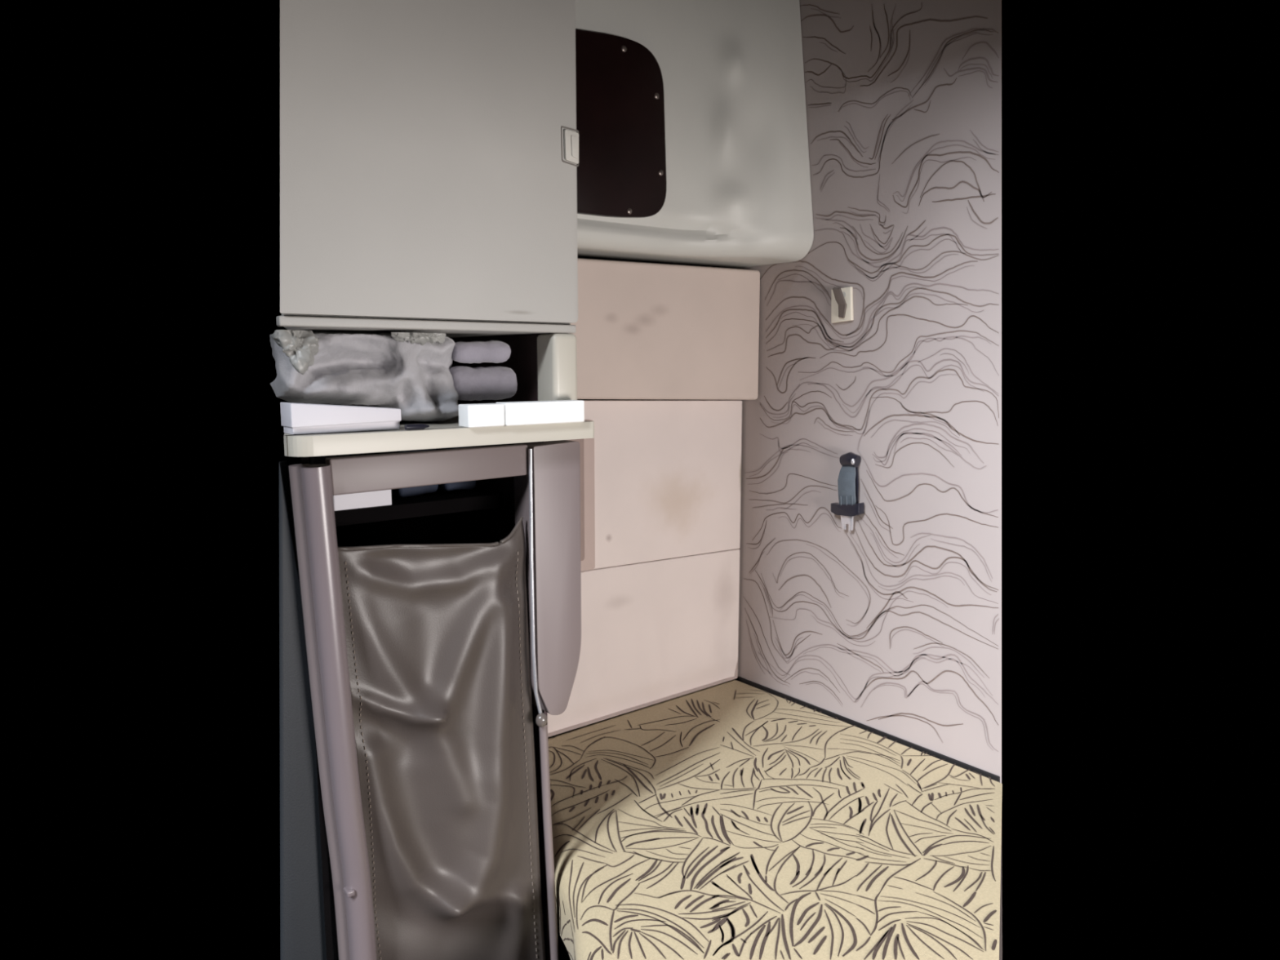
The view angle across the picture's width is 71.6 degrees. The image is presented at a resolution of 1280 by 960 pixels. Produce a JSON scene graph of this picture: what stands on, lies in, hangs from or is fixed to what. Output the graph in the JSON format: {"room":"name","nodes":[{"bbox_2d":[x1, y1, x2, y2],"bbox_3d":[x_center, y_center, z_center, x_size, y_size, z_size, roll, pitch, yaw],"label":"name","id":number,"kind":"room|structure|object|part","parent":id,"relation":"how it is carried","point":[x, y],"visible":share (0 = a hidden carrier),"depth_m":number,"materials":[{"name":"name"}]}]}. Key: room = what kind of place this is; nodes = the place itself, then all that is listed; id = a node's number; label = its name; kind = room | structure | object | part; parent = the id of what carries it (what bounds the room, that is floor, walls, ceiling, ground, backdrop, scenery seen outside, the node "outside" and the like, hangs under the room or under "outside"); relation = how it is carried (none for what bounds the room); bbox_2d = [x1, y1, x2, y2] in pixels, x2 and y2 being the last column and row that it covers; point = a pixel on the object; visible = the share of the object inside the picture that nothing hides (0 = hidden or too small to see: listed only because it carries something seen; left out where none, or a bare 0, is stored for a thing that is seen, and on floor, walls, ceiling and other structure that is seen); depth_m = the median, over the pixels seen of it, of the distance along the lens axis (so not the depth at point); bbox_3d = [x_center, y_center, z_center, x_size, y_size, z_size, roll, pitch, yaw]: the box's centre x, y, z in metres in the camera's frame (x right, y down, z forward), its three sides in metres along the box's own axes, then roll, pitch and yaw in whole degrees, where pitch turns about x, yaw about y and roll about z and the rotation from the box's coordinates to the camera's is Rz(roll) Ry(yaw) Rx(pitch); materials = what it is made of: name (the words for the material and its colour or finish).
{"room":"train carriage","nodes":[
{"label":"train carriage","id":0,"kind":"room"},
{"bbox_2d":[547,255,733,959],"bbox_3d":[-0.146,-0.040,1.810,0.898,2.300,0.030,-6,10,-38],"label":"wall","id":1,"kind":"structure","parent":0,"point":[578,256],"depth_m":1.88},
{"bbox_2d":[275,0,578,337],"bbox_3d":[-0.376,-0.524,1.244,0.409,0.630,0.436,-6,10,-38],"label":"cabinet door","id":2,"kind":"structure","parent":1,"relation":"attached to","point":[429,148],"depth_m":1.08,"materials":[{"name":"grey plastic"}]},
{"bbox_3d":[-0.251,-0.196,1.127,0.405,0.012,0.013,-6,10,-38],"label":"rail","id":3,"kind":"part","parent":2,"relation":"part of","materials":[{"name":"grey plastic"}]},
{"bbox_2d":[547,548,739,737],"bbox_3d":[-0.047,0.338,1.894,0.694,0.327,0.039,-6,10,-38],"label":"panel","id":4,"kind":"object","parent":1,"relation":"attached to","point":[657,631],"visible":0.67,"depth_m":1.93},
{"bbox_2d":[582,400,742,571],"bbox_3d":[-0.016,0.005,1.875,0.613,0.362,0.038,-6,10,-38],"label":"panel","id":5,"kind":"object","parent":1,"relation":"attached to","point":[668,473],"visible":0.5,"depth_m":1.91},
{"bbox_2d":[568,419,595,571],"bbox_3d":[-0.133,0.033,1.756,0.107,0.308,0.010,-6,10,-38],"label":"access hatch","id":6,"kind":"object","parent":5,"relation":"attached to","point":[586,446],"visible":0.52,"depth_m":1.78,"materials":[{"name":"plastic"}]},
{"bbox_3d":[-0.143,0.035,1.745,0.079,0.261,0.004,-6,10,-38],"label":"hatch door","id":7,"kind":"part","parent":6,"relation":"part of","materials":[{"name":"plastic"}]},
{"bbox_3d":[-0.134,0.033,1.757,0.105,0.308,0.006,-6,10,-38],"label":"hatch frame","id":8,"kind":"part","parent":6,"relation":"part of","materials":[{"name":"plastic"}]},
{"bbox_2d":[567,257,759,399],"bbox_3d":[0.026,-0.302,1.834,0.553,0.285,0.085,-6,10,-38],"label":"panel","id":9,"kind":"object","parent":1,"relation":"attached to","point":[644,331],"visible":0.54,"depth_m":1.80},
{"bbox_2d":[575,0,813,268],"bbox_3d":[0.018,-0.795,1.665,0.698,0.724,0.224,-6,10,-38],"label":"overhead cabinet","id":10,"kind":"object","parent":1,"relation":"attached to","point":[691,125],"visible":0.77,"depth_m":1.73,"materials":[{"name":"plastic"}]},
{"bbox_2d":[733,0,1002,959],"bbox_3d":[0.455,-0.019,1.809,0.030,2.260,0.750,-6,10,-38],"label":"wall","id":11,"kind":"structure","parent":0,"point":[891,624],"depth_m":1.72,"materials":[{"name":"paper"}]},
{"bbox_2d":[831,286,853,323],"bbox_3d":[0.397,-0.352,1.783,0.038,0.070,0.054,-6,10,-38],"label":"coat hook","id":12,"kind":"object","parent":11,"relation":"attached to","point":[842,299],"visible":1,"depth_m":1.78,"materials":[{"name":"beige plastic"}]},
{"bbox_3d":[0.399,-0.354,1.775,0.031,0.060,0.021,-6,10,-38],"label":"hook blade","id":13,"kind":"part","parent":12,"relation":"part of","materials":[{"name":"silver metal"}]},
{"bbox_2d":[831,452,864,530],"bbox_3d":[0.422,0.023,1.806,0.030,0.161,0.071,-6,10,-38],"label":"belt","id":14,"kind":"object","parent":11,"relation":"attached to","point":[848,506],"visible":1,"depth_m":1.80,"materials":[{"name":"blue plastic"}]},
{"bbox_2d":[738,676,999,782],"bbox_3d":[0.445,0.521,1.865,0.005,0.034,0.662,-6,10,-38],"label":"trim","id":15,"kind":"structure","parent":11,"relation":"attached to","point":[918,748],"depth_m":1.81,"materials":[{"name":"black rubber"}]},
{"bbox_3d":[0.117,1.195,1.366,1.250,0.030,1.240,-6,10,-38],"label":"floor","id":16,"kind":"structure","parent":0,"visible":0},
{"bbox_2d":[288,440,581,959],"bbox_3d":[-0.342,0.556,1.348,0.396,1.241,0.381,-6,10,-38],"label":"folding chair","id":17,"kind":"object","parent":16,"relation":"on","point":[441,648],"visible":0.99,"depth_m":1.19,"materials":[{"name":"grey plastic"}]},
{"bbox_2d":[279,460,338,959],"bbox_3d":[-0.415,0.586,1.151,0.114,1.230,0.020,-6,10,-38],"label":"trim","id":18,"kind":"structure","parent":17,"relation":"attached to","point":[302,917],"depth_m":1.10,"materials":[{"name":"plastic"}]},
{"bbox_3d":[-0.362,0.590,1.136,0.081,1.229,0.033,-6,10,-38],"label":"post","id":19,"kind":"part","parent":17,"relation":"part of","materials":[{"name":"grey metal"}]},
{"bbox_2d":[334,487,504,526],"bbox_3d":[-0.373,0.029,1.320,0.263,0.020,0.226,-6,10,-38],"label":"tray","id":20,"kind":"object","parent":17,"relation":"in","point":[440,501],"visible":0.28,"depth_m":1.25,"materials":[{"name":"black plastic"}]},
{"bbox_2d":[333,489,391,511],"bbox_3d":[-0.379,0.021,1.194,0.080,0.030,0.037,-6,10,-38],"label":"carton","id":21,"kind":"object","parent":20,"relation":"on","point":[377,498],"visible":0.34,"depth_m":1.18,"materials":[{"name":"white cardboard"}]},
{"bbox_2d":[386,448,438,497],"bbox_3d":[-0.332,-0.015,1.299,0.066,0.070,0.058,-6,10,-38],"label":"pouch","id":22,"kind":"object","parent":20,"relation":"on","point":[415,491],"visible":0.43,"depth_m":1.28,"materials":[{"name":"black fabric"}]},
{"bbox_2d":[435,445,476,490],"bbox_3d":[-0.280,-0.020,1.339,0.061,0.071,0.057,-6,10,-38],"label":"pouch","id":23,"kind":"object","parent":20,"relation":"on","point":[469,485],"visible":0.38,"depth_m":1.32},
{"bbox_3d":[-0.265,-0.016,1.141,0.272,0.045,0.018,-6,10,-38],"label":"rail","id":24,"kind":"part","parent":17,"relation":"part of","materials":[{"name":"grey plastic"}]},
{"bbox_2d":[283,333,594,457],"bbox_3d":[-0.368,-0.138,1.290,0.418,0.146,0.455,-6,10,-38],"label":"open shelf","id":25,"kind":"object","parent":17,"relation":"on","point":[544,366],"visible":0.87,"depth_m":1.21,"materials":[{"name":"beige plastic"}]},
{"bbox_2d":[271,329,319,374],"bbox_3d":[-0.399,-0.148,1.033,0.053,0.051,0.030,-6,10,-38],"label":"plastic bag","id":26,"kind":"object","parent":25,"relation":"on","point":[300,346],"visible":1,"depth_m":1.03,"materials":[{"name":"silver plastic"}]},
{"bbox_2d":[280,402,401,435],"bbox_3d":[-0.356,-0.076,1.064,0.132,0.036,0.039,-6,10,-38],"label":"carton","id":27,"kind":"object","parent":25,"relation":"on","point":[295,418],"visible":1,"depth_m":1.04,"materials":[{"name":"white cardboard"}]},
{"bbox_2d":[270,333,458,422],"bbox_3d":[-0.359,-0.133,1.173,0.249,0.118,0.135,-6,10,-38],"label":"fleece blanket","id":28,"kind":"object","parent":25,"relation":"on","point":[380,371],"visible":0.75,"depth_m":1.14,"materials":[{"name":"grey fabric"}]},
{"bbox_2d":[391,332,445,345],"bbox_3d":[-0.282,-0.179,1.131,0.078,0.016,0.033,-6,10,-38],"label":"plastic bag","id":29,"kind":"object","parent":28,"relation":"on","point":[421,338],"visible":1,"depth_m":1.12,"materials":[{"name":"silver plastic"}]},
{"bbox_2d":[404,423,429,430],"bbox_3d":[-0.273,-0.065,1.091,0.031,0.007,0.007,-6,10,-38],"label":"pen","id":30,"kind":"object","parent":25,"relation":"on","point":[415,426],"visible":1,"depth_m":1.09,"materials":[{"name":"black plastic"}]},
{"bbox_2d":[449,365,517,400],"bbox_3d":[-0.225,-0.137,1.254,0.103,0.049,0.048,-6,10,-38],"label":"rolled towel","id":31,"kind":"object","parent":25,"relation":"on","point":[489,383],"visible":0.9,"depth_m":1.24,"materials":[{"name":"grey fabric"}]},
{"bbox_2d":[451,340,511,363],"bbox_3d":[-0.224,-0.180,1.248,0.087,0.032,0.030,-6,10,-38],"label":"rolled towel","id":32,"kind":"object","parent":31,"relation":"on","point":[491,351],"visible":0.98,"depth_m":1.24,"materials":[{"name":"grey fabric"}]},
{"bbox_2d":[457,400,584,427],"bbox_3d":[-0.155,-0.089,1.184,0.178,0.030,0.029,-6,10,-38],"label":"carton","id":33,"kind":"object","parent":25,"relation":"on","point":[554,411],"visible":1,"depth_m":1.17,"materials":[{"name":"white cardboard"}]},
{"bbox_3d":[-0.118,-0.145,1.262,0.041,0.125,0.050,-6,10,-38],"label":"post","id":34,"kind":"part","parent":25,"relation":"part of","materials":[{"name":"beige plastic"}]},
{"bbox_3d":[-0.132,0.142,1.286,0.078,0.396,0.054,-6,10,-38],"label":"panel","id":35,"kind":"part","parent":17,"relation":"part of","materials":[{"name":"grey plastic"}]},
{"bbox_3d":[-0.133,0.599,1.322,0.031,0.500,0.012,-6,10,-38],"label":"rail","id":36,"kind":"part","parent":17,"relation":"part of","materials":[{"name":"grey plastic"}]},
{"bbox_2d":[560,937,570,959],"bbox_3d":[0.208,0.920,1.521,0.809,0.475,0.979,-6,10,-38],"label":"box","id":37,"kind":"object","parent":16,"relation":"on","point":[565,955],"visible":0.02,"depth_m":1.82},
{"bbox_2d":[547,679,1002,959],"bbox_3d":[0.172,0.623,1.454,1.003,0.121,1.037,-6,10,-38],"label":"mattress","id":38,"kind":"object","parent":37,"relation":"on","point":[732,820],"visible":0.91,"depth_m":1.41,"materials":[{"name":"beige fabric"}]}
]}

